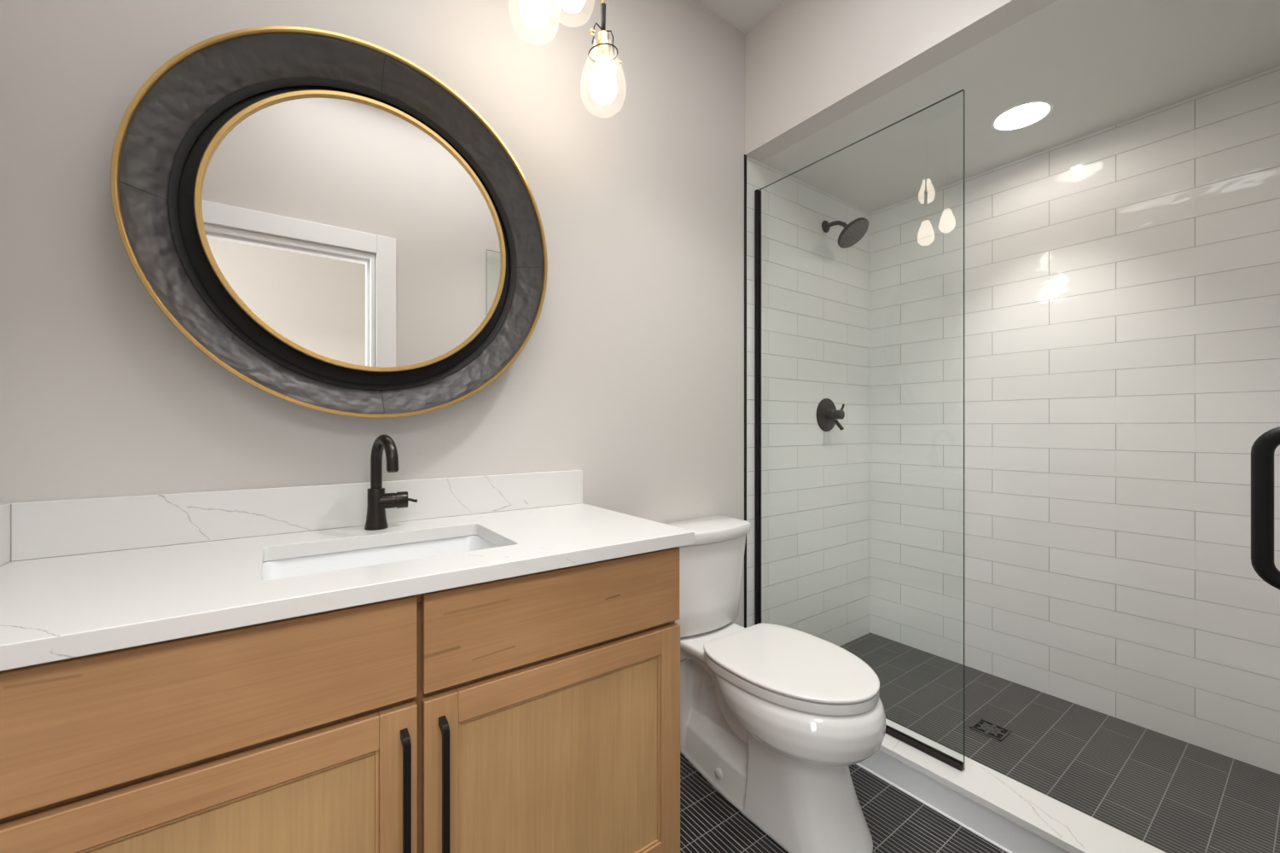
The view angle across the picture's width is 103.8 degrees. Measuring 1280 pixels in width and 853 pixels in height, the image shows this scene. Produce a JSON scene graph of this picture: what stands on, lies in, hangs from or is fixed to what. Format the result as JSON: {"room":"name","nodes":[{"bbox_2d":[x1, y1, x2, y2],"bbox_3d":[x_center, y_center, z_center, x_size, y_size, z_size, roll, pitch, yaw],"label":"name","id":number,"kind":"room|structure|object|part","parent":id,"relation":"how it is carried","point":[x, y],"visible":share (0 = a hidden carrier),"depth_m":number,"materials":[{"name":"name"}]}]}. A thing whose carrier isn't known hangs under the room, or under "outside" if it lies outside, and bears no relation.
{"room":"bathroom","nodes":[
{"label":"bathroom","id":0,"kind":"room"},
{"bbox_2d":[0,0,870,646],"bbox_3d":[-0.014,-0.213,1.866,3.208,2.895,0.120,0,0,-36],"label":"wall","id":1,"kind":"structure","parent":0,"point":[629,375],"depth_m":1.62,"materials":[{"name":"paint"}]},
{"bbox_2d":[11,470,582,561],"bbox_3d":[-0.683,0.197,1.295,1.212,0.108,0.020,0,0,-36],"label":"backsplash","id":2,"kind":"structure","parent":1,"relation":"attached to","point":[51,528],"depth_m":1.13,"materials":[{"name":"white stone"}]},
{"bbox_2d":[110,26,547,418],"bbox_3d":[-0.669,-0.477,1.262,0.914,0.914,0.089,0,0,-36],"label":"wall mirror","id":3,"kind":"object","parent":1,"relation":"attached to","point":[328,222],"visible":1,"depth_m":1.21,"materials":[{"name":"black metal"}]},
{"bbox_2d":[201,96,500,366],"bbox_3d":[-0.667,-0.477,1.260,0.656,0.656,0.004,0,0,-36],"label":"mirror glass","id":4,"kind":"object","parent":3,"relation":"attached to","point":[348,229],"depth_m":1.23,"materials":[{"name":"silver mirror"}]},
{"bbox_2d":[744,154,746,628],"bbox_3d":[0.446,-0.056,2.122,0.013,2.186,0.004,0,0,-36],"label":"trim","id":5,"kind":"structure","parent":1,"relation":"attached to","point":[745,155],"depth_m":2.12,"materials":[{"name":"black metal"}]},
{"bbox_2d":[816,398,844,431],"bbox_3d":[0.941,-0.057,2.430,0.164,0.164,0.086,0,0,-36],"label":"shower valve","id":6,"kind":"object","parent":1,"relation":"attached to","point":[828,416],"visible":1,"depth_m":2.43,"materials":[{"name":"black metal"}]},
{"bbox_3d":[0.963,-0.013,2.442,0.059,0.066,0.018,0,0,-6],"label":"lever","id":7,"kind":"part","parent":6,"relation":"part of","materials":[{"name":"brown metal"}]},
{"bbox_2d":[821,217,868,248],"bbox_3d":[0.971,-0.929,2.375,0.156,0.158,0.210,0,0,-36],"label":"shower head","id":8,"kind":"object","parent":1,"relation":"attached to","point":[852,232],"visible":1,"depth_m":2.34,"materials":[{"name":"black metal"}]},
{"bbox_3d":[0.948,-0.960,2.403,0.021,0.062,0.118,0,0,-36],"label":"arm","id":9,"kind":"part","parent":8,"relation":"part of","materials":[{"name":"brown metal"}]},
{"bbox_3d":[0.998,-0.896,2.338,0.147,0.093,0.116,0,0,-36],"label":"nozzle plate","id":10,"kind":"part","parent":8,"relation":"part of","materials":[{"name":"grey metal"}]},
{"bbox_2d":[855,762,1012,852],"bbox_3d":[0.884,1.152,1.515,0.009,0.009,1.498,0,0,-36],"label":"trim","id":11,"kind":"structure","parent":1,"relation":"attached to","point":[858,764],"depth_m":1.50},
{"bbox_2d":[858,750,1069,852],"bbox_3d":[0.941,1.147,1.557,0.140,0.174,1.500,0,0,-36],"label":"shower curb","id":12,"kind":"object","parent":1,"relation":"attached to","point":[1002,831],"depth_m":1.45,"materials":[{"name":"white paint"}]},
{"bbox_2d":[878,718,1165,852],"bbox_3d":[0.941,1.048,1.556,0.159,0.022,1.499,0,0,-36],"label":"shower curb","id":13,"kind":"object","parent":1,"relation":"attached to","point":[1072,830],"depth_m":1.38,"materials":[{"name":"white stone"}]},
{"bbox_2d":[754,88,964,771],"bbox_3d":[0.739,0.011,1.838,0.024,2.052,0.808,0,0,-36],"label":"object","id":14,"kind":"object","parent":13,"relation":"on","point":[916,744],"visible":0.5,"depth_m":2.15,"materials":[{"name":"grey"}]},
{"bbox_2d":[694,0,785,34],"bbox_3d":[0.057,-1.711,0.930,2.226,0.100,1.720,0,0,-36],"label":"ceiling","id":15,"kind":"structure","parent":0,"point":[743,15],"depth_m":2.00,"materials":[{"name":"paint"}]},
{"bbox_3d":[-0.183,-1.648,1.340,0.320,0.025,0.320,0,0,-36],"label":"pendant canopy","id":16,"kind":"object","parent":15,"relation":"attached to","visible":0},
{"bbox_2d":[508,0,560,45],"bbox_3d":[-0.264,-1.306,1.260,0.128,0.657,0.128,0,0,-36],"label":"pendant lamp","id":17,"kind":"object","parent":16,"relation":"hanging from","point":[535,14],"visible":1,"depth_m":1.24,"materials":[{"name":"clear glass"}]},
{"bbox_3d":[-0.264,-1.067,1.260,0.076,0.120,0.076,0,0,-36],"label":"bulb","id":18,"kind":"part","parent":17,"relation":"part of","materials":[{"name":"beige glass"}]},
{"bbox_2d":[549,0,594,27],"bbox_3d":[-0.186,-1.373,1.370,0.128,0.523,0.128,0,0,-36],"label":"pendant lamp","id":19,"kind":"object","parent":16,"relation":"hanging from","point":[571,6],"visible":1,"depth_m":1.37,"materials":[{"name":"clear glass"}]},
{"bbox_3d":[-0.186,-1.201,1.370,0.076,0.120,0.076,0,0,-36],"label":"bulb","id":20,"kind":"part","parent":19,"relation":"part of","materials":[{"name":"beige glass"}]},
{"bbox_2d":[580,0,626,117],"bbox_3d":[-0.102,-1.252,1.391,0.128,0.764,0.128,0,0,-36],"label":"pendant lamp","id":21,"kind":"object","parent":16,"relation":"hanging from","point":[602,84],"visible":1,"depth_m":1.37,"materials":[{"name":"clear glass"}]},
{"bbox_3d":[-0.102,-1.131,1.391,0.016,0.079,0.015,0,0,-36],"label":"stem","id":22,"kind":"part","parent":21,"relation":"part of","materials":[{"name":"black metal"}]},
{"bbox_2d":[595,29,610,60],"bbox_3d":[-0.102,-1.055,1.391,0.042,0.074,0.042,0,0,-36],"label":"socket","id":23,"kind":"object","parent":21,"relation":"attached to","point":[602,50],"depth_m":1.38,"materials":[{"name":"gold metal"}]},
{"bbox_3d":[-0.102,-0.961,1.391,0.128,0.182,0.128,0,0,-36],"label":"lamp shade","id":24,"kind":"part","parent":21,"relation":"part of","materials":[{"name":"clear glass"}]},
{"bbox_3d":[-0.102,-0.960,1.391,0.076,0.120,0.076,0,0,-36],"label":"bulb","id":25,"kind":"part","parent":21,"relation":"part of","materials":[{"name":"beige glass"}]},
{"bbox_2d":[680,753,1006,852],"bbox_3d":[0.052,1.194,0.852,2.126,0.080,1.600,0,0,-36],"label":"floor","id":26,"kind":"structure","parent":0,"point":[898,823],"depth_m":1.45,"materials":[{"name":"black tile"}]},
{"bbox_2d":[0,546,680,852],"bbox_3d":[-0.537,0.718,1.059,1.203,0.872,0.567,0,0,-36],"label":"vanity cabinet","id":27,"kind":"object","parent":26,"relation":"on","point":[538,712],"visible":0.89,"depth_m":0.82,"materials":[{"name":"brown wood"}]},
{"bbox_3d":[-0.626,0.505,0.695,0.474,0.056,0.019,0,0,-36],"label":"rail","id":28,"kind":"part","parent":27,"relation":"part of","materials":[{"name":"brown wood"}]},
{"bbox_3d":[-0.626,0.378,0.695,0.590,0.172,0.019,0,0,-36],"label":"drawer","id":29,"kind":"part","parent":27,"relation":"part of","materials":[{"name":"brown wood"}]},
{"bbox_3d":[-0.628,0.753,0.697,0.482,0.448,0.005,0,0,-36],"label":"door","id":30,"kind":"part","parent":27,"relation":"part of","materials":[{"name":"brown wood"}]},
{"bbox_2d":[0,503,694,671],"bbox_3d":[-0.532,0.266,1.068,1.231,0.030,0.564,0,0,-36],"label":"countertop","id":31,"kind":"structure","parent":27,"relation":"on","point":[57,608],"depth_m":0.85,"materials":[{"name":"white stone"}]},
{"bbox_2d":[0,502,13,566],"bbox_3d":[-1.024,0.197,0.715,0.020,0.108,0.560,0,0,-36],"label":"side splash","id":32,"kind":"object","parent":31,"relation":"on","point":[5,509],"visible":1,"depth_m":0.91,"materials":[{"name":"white stone"}]},
{"bbox_2d":[261,535,498,581],"bbox_3d":[-0.520,0.349,1.058,0.502,0.134,0.344,0,0,-36],"label":"sink","id":33,"kind":"object","parent":31,"relation":"in","point":[276,569],"visible":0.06,"depth_m":1.16,"materials":[{"name":"white ceramic"}]},
{"bbox_2d":[364,434,417,530],"bbox_3d":[-0.618,0.135,1.215,0.112,0.231,0.143,0,0,-4],"label":"faucet","id":34,"kind":"object","parent":31,"relation":"on","point":[378,501],"visible":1,"depth_m":1.22,"materials":[{"name":"black metal"}]},
{"bbox_3d":[-0.610,0.087,1.198,0.135,0.135,0.026,0,0,44],"label":"spout","id":35,"kind":"part","parent":34,"relation":"part of","materials":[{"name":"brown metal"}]},
{"bbox_3d":[-0.618,0.185,1.253,0.071,0.041,0.041,0,0,-29],"label":"handle","id":36,"kind":"part","parent":34,"relation":"part of","materials":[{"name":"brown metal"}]},
{"bbox_3d":[-0.578,0.187,1.273,0.025,0.013,0.009,0,0,-13],"label":"lever","id":37,"kind":"part","parent":34,"relation":"part of","materials":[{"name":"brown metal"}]},
{"bbox_3d":[-0.390,0.684,0.835,0.011,0.346,0.032,0,0,-36],"label":"handle","id":38,"kind":"part","parent":27,"relation":"part of","materials":[{"name":"black metal"}]},
{"bbox_3d":[-0.340,0.684,0.871,0.011,0.346,0.032,0,0,-36],"label":"handle","id":39,"kind":"part","parent":27,"relation":"part of","materials":[{"name":"black metal"}]},
{"bbox_3d":[-0.144,0.378,1.044,0.579,0.172,0.019,0,0,-36],"label":"drawer","id":40,"kind":"part","parent":27,"relation":"part of","materials":[{"name":"brown wood"}]},
{"bbox_3d":[-0.143,0.505,1.045,0.465,0.056,0.019,0,0,-36],"label":"rail","id":41,"kind":"part","parent":27,"relation":"part of","materials":[{"name":"brown wood"}]},
{"bbox_3d":[-0.144,0.753,1.046,0.473,0.448,0.005,0,0,-36],"label":"door","id":42,"kind":"part","parent":27,"relation":"part of","materials":[{"name":"brown wood"}]},
{"bbox_3d":[-0.143,1.001,1.045,0.465,0.056,0.019,0,0,-36],"label":"rail","id":43,"kind":"part","parent":27,"relation":"part of","materials":[{"name":"brown wood"}]},
{"bbox_2d":[665,516,885,852],"bbox_3d":[0.387,0.756,1.598,0.408,0.796,0.765,0,0,-36],"label":"toilet","id":44,"kind":"object","parent":26,"relation":"on","point":[775,718],"visible":0.91,"depth_m":1.44,"materials":[{"name":"white ceramic"}]},
{"bbox_3d":[0.222,0.380,1.825,0.408,0.044,0.203,0,0,-36],"label":"tank lid","id":45,"kind":"part","parent":44,"relation":"part of","materials":[{"name":"white ceramic"}]},
{"bbox_3d":[0.221,0.563,1.827,0.384,0.322,0.180,0,0,-36],"label":"tank","id":46,"kind":"part","parent":44,"relation":"part of","materials":[{"name":"white ceramic"}]},
{"bbox_3d":[0.391,0.943,1.592,0.399,0.422,0.750,0,0,-36],"label":"bowl","id":47,"kind":"part","parent":44,"relation":"part of","materials":[{"name":"white ceramic"}]},
{"bbox_3d":[0.459,0.701,1.498,0.394,0.015,0.490,0,0,-36],"label":"lid","id":48,"kind":"part","parent":44,"relation":"part of","materials":[{"name":"white plastic"}]},
{"bbox_3d":[0.461,0.725,1.495,0.393,0.032,0.480,0,0,-36],"label":"seat","id":49,"kind":"part","parent":44,"relation":"part of","materials":[{"name":"white plastic"}]},
{"bbox_2d":[744,0,1057,162],"bbox_3d":[0.924,-1.405,1.546,0.100,0.512,1.500,0,0,-36],"label":"wall header","id":50,"kind":"structure","parent":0,"point":[810,65],"depth_m":1.77,"materials":[{"name":"paint"}]},
{"bbox_2d":[761,0,1279,213],"bbox_3d":[1.322,-1.194,1.833,0.882,0.090,1.500,0,0,-36],"label":"ceiling","id":51,"kind":"structure","parent":0,"point":[1102,64],"depth_m":1.69,"materials":[{"name":"paint"}]},
{"bbox_2d":[990,99,1053,131],"bbox_3d":[1.411,-1.190,1.857,0.188,0.087,0.188,0,0,-36],"label":"recessed light","id":52,"kind":"object","parent":51,"relation":"in","point":[1024,114],"visible":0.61,"depth_m":1.91,"materials":[{"name":"white paint"}]},
{"bbox_2d":[839,633,1279,852],"bbox_3d":[1.322,1.171,1.833,0.882,0.125,1.500,0,0,-36],"label":"floor","id":53,"kind":"structure","parent":0,"point":[1170,794],"depth_m":1.69,"materials":[{"name":"grey tile"}]},
{"bbox_2d":[970,718,1011,741],"bbox_3d":[1.280,1.107,1.833,0.098,0.004,0.098,0,0,-36],"label":"shower drain","id":54,"kind":"object","parent":53,"relation":"on","point":[997,732],"visible":1,"depth_m":1.83,"materials":[{"name":"black paint"}]},
{"bbox_2d":[870,65,1279,774],"bbox_3d":[1.749,-0.007,2.081,0.100,2.483,1.600,0,0,-36],"label":"wall","id":55,"kind":"structure","parent":0,"point":[1122,280],"depth_m":1.94,"materials":[{"name":"white tile"}]},
{"bbox_3d":[1.757,0.042,1.148,0.982,2.383,0.120,0,0,-36],"label":"shower","id":56,"kind":"object","parent":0,"visible":0},
{"bbox_2d":[1250,426,1279,589],"bbox_3d":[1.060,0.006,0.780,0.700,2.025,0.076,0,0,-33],"label":"door handle","id":57,"kind":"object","parent":56,"relation":"attached to","point":[1263,449],"depth_m":0.63,"materials":[{"name":"black metal"}]}
]}

